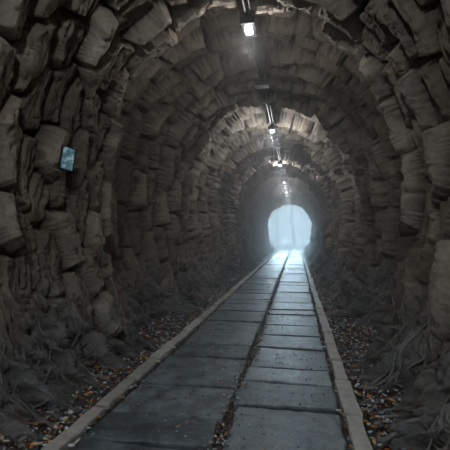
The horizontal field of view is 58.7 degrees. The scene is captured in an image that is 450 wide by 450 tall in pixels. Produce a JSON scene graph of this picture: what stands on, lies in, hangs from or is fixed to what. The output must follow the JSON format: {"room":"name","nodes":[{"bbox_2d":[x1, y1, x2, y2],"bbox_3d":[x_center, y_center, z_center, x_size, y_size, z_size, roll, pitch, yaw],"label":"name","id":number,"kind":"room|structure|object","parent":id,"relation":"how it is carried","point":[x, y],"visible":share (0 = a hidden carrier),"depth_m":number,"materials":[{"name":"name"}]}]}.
{"room":"stone tunnel","nodes":[
{"label":"stone tunnel","id":0,"kind":"room"},
{"bbox_2d":[0,250,401,449],"bbox_3d":[1.649,1.762,12.642,5.800,0.120,49.542,0,-1,10],"label":"gravel","id":1,"kind":"structure","parent":0,"point":[138,326],"depth_m":4.47,"materials":[{"name":"gravel"}]},
{"bbox_2d":[41,249,278,449],"bbox_3d":[0.685,1.803,13.101,0.173,0.136,49.876,0,-1,10],"label":"kerb stones","id":2,"kind":"object","parent":1,"relation":"on","point":[61,442],"visible":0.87,"depth_m":3.91},
{"bbox_2d":[71,250,346,449],"bbox_3d":[1.730,1.808,13.013,1.958,0.110,50.100,0,-1,10],"label":"paving slabs","id":3,"kind":"object","parent":1,"relation":"on","point":[322,433],"visible":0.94,"depth_m":3.87},
{"bbox_2d":[0,266,425,449],"bbox_3d":[1.151,1.688,9.907,3.573,0.110,16.053,0,-1,10],"label":"fallen leaves","id":4,"kind":"object","parent":1,"relation":"on","point":[387,428],"visible":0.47,"depth_m":4.02,"materials":[{"name":"brown plant"}]},
{"bbox_2d":[300,250,372,449],"bbox_3d":[2.704,1.792,12.614,0.159,0.135,49.624,0,-1,10],"label":"kerb stones","id":5,"kind":"object","parent":1,"relation":"on","point":[347,400],"visible":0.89,"depth_m":3.73},
{"bbox_2d":[0,0,449,449],"bbox_3d":[1.637,-0.880,12.682,6.315,5.701,49.500,0,-1,10],"label":"stone wall","id":6,"kind":"structure","parent":0,"point":[160,107],"depth_m":4.91,"materials":[{"name":"grey stone"}]},
{"bbox_2d":[58,145,75,172],"bbox_3d":[-1.737,-0.703,4.301,0.181,0.288,0.196,-1,-2,38],"label":"wall sign","id":7,"kind":"object","parent":6,"relation":"attached to","point":[66,160],"visible":0.98,"depth_m":4.24,"materials":[{"name":"metal"}]},
{"bbox_2d":[0,236,449,449],"bbox_3d":[1.699,1.076,12.661,5.784,1.476,22.642,0,-1,10],"label":"roots","id":8,"kind":"object","parent":6,"relation":"attached to","point":[440,419],"depth_m":4.08,"materials":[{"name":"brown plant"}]},
{"bbox_2d":[241,0,288,196],"bbox_3d":[1.626,-2.506,12.569,0.111,0.064,49.200,0,-1,10],"label":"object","id":9,"kind":"structure","parent":0,"point":[242,1],"depth_m":6.68,"materials":[{"name":"grey metal"}]},
{"bbox_2d":[240,14,256,37],"bbox_3d":[0.312,-2.617,5.236,0.190,0.190,0.380,0,-1,10],"label":"ceiling lamp","id":10,"kind":"object","parent":9,"relation":"hanging from","point":[248,24],"depth_m":5.15,"materials":[{"name":"white glass"}]},
{"bbox_2d":[254,79,269,88],"bbox_3d":[0.670,-2.551,7.241,0.260,0.090,0.225,0,-1,10],"label":"junction box","id":11,"kind":"object","parent":9,"relation":"attached to","point":[259,84],"visible":1,"depth_m":7.17,"materials":[{"name":"metal"}]},
{"bbox_2d":[268,124,275,132],"bbox_3d":[1.224,-2.501,10.354,0.190,0.190,0.380,0,-1,10],"label":"ceiling lamp","id":12,"kind":"object","parent":9,"relation":"hanging from","point":[272,129],"depth_m":10.18,"materials":[{"name":"white glass"}]},
{"bbox_2d":[272,144,280,147],"bbox_3d":[1.582,-2.435,12.359,0.260,0.090,0.225,0,-1,10],"label":"junction box","id":13,"kind":"object","parent":9,"relation":"attached to","point":[273,145],"visible":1,"depth_m":12.28,"materials":[{"name":"metal"}]},
{"label":"outside","id":14,"kind":"structure","parent":0,"visible":0},
{"bbox_2d":[269,238,309,250],"bbox_3d":[14.982,3.515,87.472,120.000,0.001,102.400,0,-1,10],"label":"ground","id":15,"kind":"structure","parent":14,"point":[282,244],"depth_m":58.73,"materials":[{"name":"soil"}]},
{"bbox_2d":[290,205,295,243],"bbox_3d":[11.630,-2.194,64.201,2.770,10.566,6.070,-1,-2,33],"label":"bare tree","id":16,"kind":"object","parent":15,"relation":"on","point":[291,222],"visible":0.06,"depth_m":64.61,"materials":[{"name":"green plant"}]}
]}

